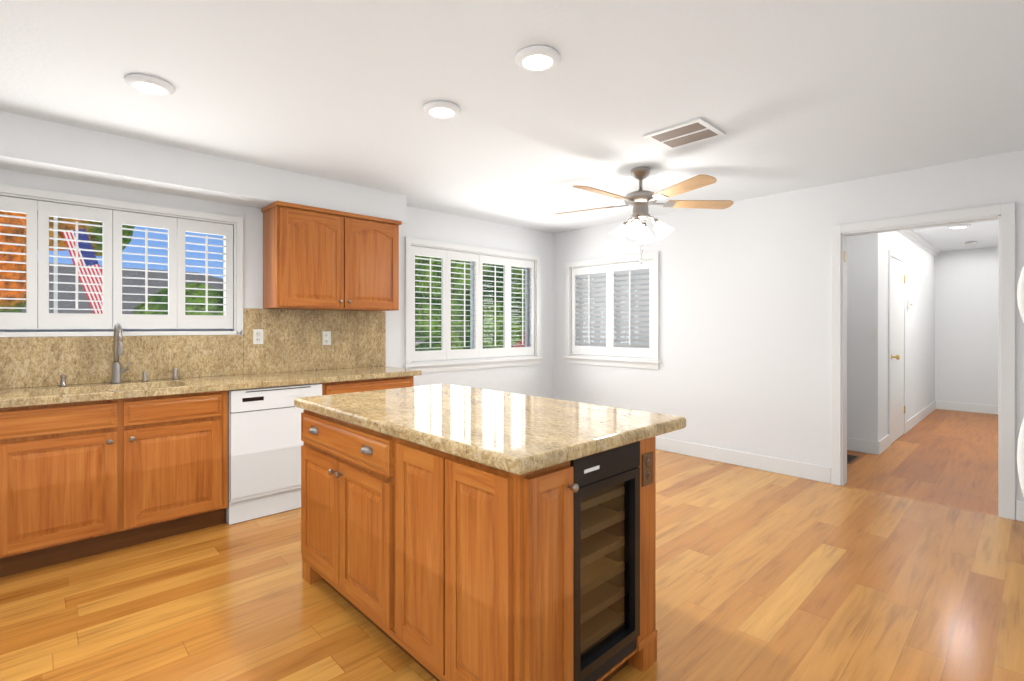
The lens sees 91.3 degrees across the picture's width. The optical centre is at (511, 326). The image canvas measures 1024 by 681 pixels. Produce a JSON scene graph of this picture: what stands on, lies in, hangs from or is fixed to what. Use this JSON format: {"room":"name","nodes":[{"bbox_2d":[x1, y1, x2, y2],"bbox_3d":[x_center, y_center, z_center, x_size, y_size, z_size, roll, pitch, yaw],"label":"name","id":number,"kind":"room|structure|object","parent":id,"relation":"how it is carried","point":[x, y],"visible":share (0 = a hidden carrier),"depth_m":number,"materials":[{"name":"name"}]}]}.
{"room":"kitchen","nodes":[
{"label":"kitchen","id":0,"kind":"room"},
{"bbox_2d":[0,169,552,398],"bbox_3d":[-2.283,0.057,3.699,7.600,2.440,0.150,0,0,-44],"label":"wall","id":1,"kind":"structure","parent":0,"point":[530,380],"depth_m":4.96,"materials":[{"name":"white paint"}]},
{"bbox_2d":[0,184,242,336],"bbox_3d":[-2.659,-0.383,3.325,1.550,0.890,0.171,0,0,-44],"label":"window shutters","id":2,"kind":"object","parent":1,"relation":"attached to","point":[176,320],"visible":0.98,"depth_m":3.30,"materials":[{"name":"white paint"}]},
{"bbox_2d":[261,201,401,310],"bbox_3d":[-1.452,-0.532,4.132,1.044,0.778,0.368,0,0,-44],"label":"upper cabinet","id":3,"kind":"object","parent":1,"relation":"attached to","point":[315,258],"visible":1,"depth_m":3.93,"materials":[{"name":"brown wood"}]},
{"bbox_2d":[403,237,542,372],"bbox_3d":[-0.384,-0.203,5.475,1.910,1.310,0.199,0,0,-44],"label":"window shutters","id":4,"kind":"object","parent":1,"relation":"attached to","point":[476,258],"visible":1,"depth_m":5.42,"materials":[{"name":"white paint"}]},
{"bbox_2d":[0,409,1023,680],"bbox_3d":[1.727,1.327,3.550,13.500,0.100,5.900,0,0,-44],"label":"floor","id":5,"kind":"structure","parent":0,"point":[762,575],"depth_m":2.40,"materials":[{"name":"laminate"}]},
{"bbox_2d":[0,376,413,576],"bbox_3d":[-2.411,0.840,3.022,3.880,0.874,0.653,0,0,-44],"label":"base cabinets","id":6,"kind":"object","parent":5,"relation":"on","point":[82,479],"depth_m":2.79,"materials":[{"name":"brown wood"}]},
{"bbox_2d":[0,308,421,407],"bbox_3d":[-2.431,0.236,3.094,3.950,0.755,0.782,0,0,-44],"label":"countertop","id":7,"kind":"structure","parent":6,"relation":"on","point":[291,350],"depth_m":3.53,"materials":[{"name":"stone"}]},
{"bbox_2d":[59,323,177,385],"bbox_3d":[-2.464,0.170,3.181,0.615,0.384,0.246,0,0,-44],"label":"gooseneck faucet","id":8,"kind":"object","parent":7,"relation":"on","point":[117,370],"visible":1,"depth_m":3.21,"materials":[{"name":"silver metal"}]},
{"bbox_2d":[226,383,321,524],"bbox_3d":[-1.783,0.841,3.610,0.592,0.864,0.609,0,0,-44],"label":"dishwasher","id":9,"kind":"object","parent":5,"relation":"on","point":[265,442],"visible":0.75,"depth_m":3.34,"materials":[{"name":"white metal"}]},
{"bbox_2d":[301,409,656,680],"bbox_3d":[-0.257,0.843,2.210,0.806,0.868,1.646,0,0,-44],"label":"kitchen island","id":10,"kind":"object","parent":5,"relation":"on","point":[437,565],"visible":0.83,"depth_m":1.68,"materials":[{"name":"brown wood"}]},
{"bbox_2d":[294,384,685,474],"bbox_3d":[-0.204,0.385,2.281,0.948,0.046,1.643,0,0,-44],"label":"island countertop","id":11,"kind":"structure","parent":10,"relation":"on","point":[518,434],"depth_m":1.91,"materials":[{"name":"stone"}]},
{"bbox_2d":[570,441,639,680],"bbox_3d":[0.136,0.797,1.893,0.376,0.761,0.563,0,0,-44],"label":"wine cooler","id":12,"kind":"object","parent":10,"relation":"in","point":[606,565],"visible":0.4,"depth_m":1.74,"materials":[{"name":"black metal"},{"name":"glass"}]},
{"bbox_2d":[847,454,859,463],"bbox_3d":[3.236,1.273,4.837,0.360,0.008,0.140,0,0,-44],"label":"floor vent","id":13,"kind":"object","parent":5,"relation":"in","point":[851,459],"visible":0.52,"depth_m":4.83,"materials":[{"name":"brown metal"}]},
{"bbox_2d":[1017,266,1023,496],"bbox_3d":[1.727,0.444,1.087,0.760,1.664,0.875,0,0,-44],"label":"refrigerator","id":14,"kind":"object","parent":5,"relation":"on","point":[1020,446],"visible":1,"depth_m":1.17,"materials":[{"name":"white"}]},
{"bbox_2d":[0,0,1023,251],"bbox_3d":[1.662,-1.213,3.488,13.320,0.100,5.900,0,0,-44],"label":"ceiling","id":15,"kind":"structure","parent":0,"point":[788,95],"depth_m":2.45,"materials":[{"name":"white paint"}]},
{"bbox_2d":[124,74,174,95],"bbox_3d":[-1.731,-1.149,2.395,0.195,0.026,0.195,0,0,-44],"label":"recessed light","id":16,"kind":"object","parent":15,"relation":"in","point":[148,85],"visible":1,"depth_m":2.37,"materials":[{"name":"white paint"}]},
{"bbox_2d":[0,111,405,223],"bbox_3d":[-2.959,-1.043,2.731,5.285,0.240,0.320,0,0,-44],"label":"soffit","id":17,"kind":"structure","parent":15,"relation":"attached to","point":[39,146],"depth_m":3.24,"materials":[{"name":"white paint"}]},
{"bbox_2d":[423,101,459,118],"bbox_3d":[-0.373,-1.149,2.667,0.195,0.026,0.195,0,0,-44],"label":"recessed light","id":18,"kind":"object","parent":15,"relation":"in","point":[442,109],"visible":1,"depth_m":2.64,"materials":[{"name":"white paint"}]},
{"bbox_2d":[515,45,559,71],"bbox_3d":[0.110,-1.149,2.160,0.195,0.026,0.195,0,0,-44],"label":"recessed light","id":19,"kind":"object","parent":15,"relation":"in","point":[537,58],"visible":0.94,"depth_m":2.14,"materials":[{"name":"white paint"}]},
{"bbox_2d":[554,167,732,263],"bbox_3d":[0.911,-0.815,3.683,1.309,0.695,1.348,0,0,-44],"label":"ceiling fan","id":20,"kind":"object","parent":15,"relation":"hanging from","point":[640,201],"visible":1,"depth_m":3.65,"materials":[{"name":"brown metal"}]},
{"bbox_2d":[643,117,725,149],"bbox_3d":[1.039,-1.157,3.019,0.330,0.012,0.360,0,0,-44],"label":"ceiling vent","id":21,"kind":"object","parent":15,"relation":"in","point":[693,131],"visible":1,"depth_m":3.00,"materials":[{"name":"white metal"}]},
{"bbox_2d":[948,224,970,228],"bbox_3d":[5.147,-1.149,5.760,0.195,0.026,0.195,0,0,-44],"label":"recessed light","id":22,"kind":"object","parent":15,"relation":"in","point":[960,226],"visible":1,"depth_m":5.72,"materials":[{"name":"white paint"}]},
{"bbox_2d":[965,242,976,244],"bbox_3d":[6.298,-1.146,6.872,0.119,0.033,0.119,0,0,-44],"label":"smoke detector","id":23,"kind":"object","parent":15,"relation":"attached to","point":[970,243],"visible":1,"depth_m":6.85,"materials":[{"name":"white plastic"}]},
{"bbox_2d":[553,150,1023,519],"bbox_3d":[2.494,0.057,4.282,0.120,2.440,5.900,0,0,-44],"label":"wall","id":24,"kind":"structure","parent":0,"point":[745,323],"depth_m":4.50,"materials":[{"name":"white paint"}]},
{"bbox_2d":[563,252,660,368],"bbox_3d":[1.124,-0.168,5.683,0.169,1.220,1.290,0,0,-44],"label":"window shutters","id":25,"kind":"object","parent":24,"relation":"attached to","point":[610,266],"visible":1,"depth_m":5.64,"materials":[{"name":"white paint"}]},
{"bbox_2d":[656,437,830,482],"bbox_3d":[1.554,1.212,5.168,0.018,0.130,3.020,0,0,-44],"label":"baseboard","id":26,"kind":"structure","parent":24,"relation":"attached to","point":[790,467],"depth_m":4.54,"materials":[{"name":"white paint"}]},
{"bbox_2d":[831,202,1014,519],"bbox_3d":[3.012,0.228,3.739,0.152,2.098,1.056,0,0,-44],"label":"door frame","id":27,"kind":"structure","parent":24,"relation":"attached to","point":[1003,215],"depth_m":3.49,"materials":[{"name":"white paint"}]},
{"bbox_2d":[1016,500,1023,521],"bbox_3d":[3.845,1.212,2.765,0.018,0.130,1.500,0,0,-44],"label":"baseboard","id":28,"kind":"structure","parent":24,"relation":"attached to","point":[1019,504],"depth_m":3.29,"materials":[{"name":"white paint"}]},
{"bbox_2d":[847,235,863,439],"bbox_3d":[3.184,0.057,5.588,0.120,2.440,1.260,0,0,-44],"label":"wall","id":29,"kind":"structure","parent":0,"point":[855,336],"depth_m":5.14,"materials":[{"name":"white paint"}]},
{"bbox_2d":[847,437,880,454],"bbox_3d":[3.183,1.212,5.495,0.018,0.130,1.394,0,0,-44],"label":"baseboard","id":30,"kind":"structure","parent":29,"relation":"attached to","point":[869,446],"depth_m":5.07,"materials":[{"name":"white paint"}]},
{"bbox_2d":[864,231,934,443],"bbox_3d":[5.125,0.057,6.486,4.170,2.440,0.120,0,0,-44],"label":"wall","id":31,"kind":"structure","parent":0,"point":[920,332],"depth_m":5.55,"materials":[{"name":"white paint"}]},
{"bbox_2d":[872,327,877,338],"bbox_3d":[3.636,0.067,5.018,0.009,0.120,0.050,0,0,-44],"label":"light switch","id":32,"kind":"object","parent":31,"relation":"attached to","point":[874,332],"visible":1,"depth_m":5.01,"materials":[{"name":"white plastic"}]},
{"bbox_2d":[880,434,889,452],"bbox_3d":[3.847,1.212,5.175,0.490,0.130,0.014,0,0,-44],"label":"baseboard","id":33,"kind":"structure","parent":31,"relation":"attached to","point":[885,442],"depth_m":5.19,"materials":[{"name":"white paint"}]},
{"bbox_2d":[888,249,905,445],"bbox_3d":[4.381,0.225,5.636,0.940,2.096,0.081,0,0,-44],"label":"hall door","id":34,"kind":"structure","parent":31,"relation":"in","point":[896,345],"depth_m":5.62,"materials":[{"name":"white paint"}]},
{"bbox_2d":[907,299,912,308],"bbox_3d":[4.870,-0.283,6.123,0.100,0.120,0.050,0,0,-44],"label":"thermostat","id":35,"kind":"object","parent":31,"relation":"attached to","point":[909,303],"visible":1,"depth_m":6.10,"materials":[{"name":"white plastic"}]},
{"bbox_2d":[898,229,939,256],"bbox_3d":[5.146,-1.125,6.378,4.050,0.075,0.065,0,0,-44],"label":"crown molding","id":36,"kind":"structure","parent":31,"relation":"attached to","point":[916,238],"depth_m":6.59,"materials":[{"name":"white paint"}]},
{"bbox_2d":[906,400,936,432],"bbox_3d":[5.642,1.212,6.886,2.630,0.130,0.014,0,0,-44],"label":"baseboard","id":37,"kind":"structure","parent":31,"relation":"attached to","point":[914,420],"depth_m":6.75,"materials":[{"name":"white paint"}]},
{"bbox_2d":[935,247,997,405],"bbox_3d":[6.984,0.057,7.471,0.120,2.440,1.020,0,0,-44],"label":"wall","id":38,"kind":"structure","parent":0,"point":[966,325],"depth_m":7.53,"materials":[{"name":"white paint"}]},
{"bbox_2d":[937,401,997,413],"bbox_3d":[6.936,1.212,7.424,0.014,0.130,0.960,0,0,-44],"label":"baseboard","id":39,"kind":"structure","parent":38,"relation":"attached to","point":[945,405],"depth_m":7.51,"materials":[{"name":"white paint"}]},
{"label":"outside","id":40,"kind":"structure","parent":0,"visible":0},
{"bbox_3d":[-13.340,1.702,20.805,60.000,0.050,39.830,0,0,-44],"label":"ground","id":41,"kind":"structure","parent":40,"visible":0},
{"bbox_2d":[54,217,57,336],"bbox_3d":[-6.050,0.012,6.636,0.178,3.330,0.178,0,0,-44],"label":"flagpole","id":42,"kind":"object","parent":41,"relation":"on","point":[56,262],"depth_m":6.63,"materials":[{"name":"white metal"}]},
{"bbox_2d":[61,229,102,313],"bbox_3d":[-5.792,-0.717,6.882,0.258,1.230,0.098,-23,16,-41],"label":"flag","id":43,"kind":"object","parent":42,"relation":"attached to","point":[87,288],"depth_m":6.87,"materials":[{"name":"red fabric"}]},
{"bbox_2d":[21,262,423,344],"bbox_3d":[-14.434,-0.248,16.881,18.000,3.850,19.000,0,0,-44],"label":"house","id":44,"kind":"structure","parent":41,"relation":"on","point":[126,290],"depth_m":15.19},
{"bbox_2d":[0,210,524,350],"bbox_3d":[-3.353,-2.108,12.416,23.703,7.914,9.024,0,0,-44],"label":"trees","id":45,"kind":"object","parent":41,"relation":"on","point":[217,293],"depth_m":10.60,"materials":[{"name":"green plant"}]},
{"bbox_2d":[513,331,524,346],"bbox_3d":[0.130,-0.723,26.965,11.200,4.800,10.700,0,0,-44],"label":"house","id":46,"kind":"structure","parent":41,"relation":"on","point":[516,344],"depth_m":20.65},
{"bbox_2d":[579,268,648,347],"bbox_3d":[1.436,-0.113,7.798,3.160,3.620,4.050,0,0,-44],"label":"porch","id":47,"kind":"object","parent":41,"relation":"on","point":[627,337],"depth_m":9.33,"materials":[{"name":"white"}]}
]}

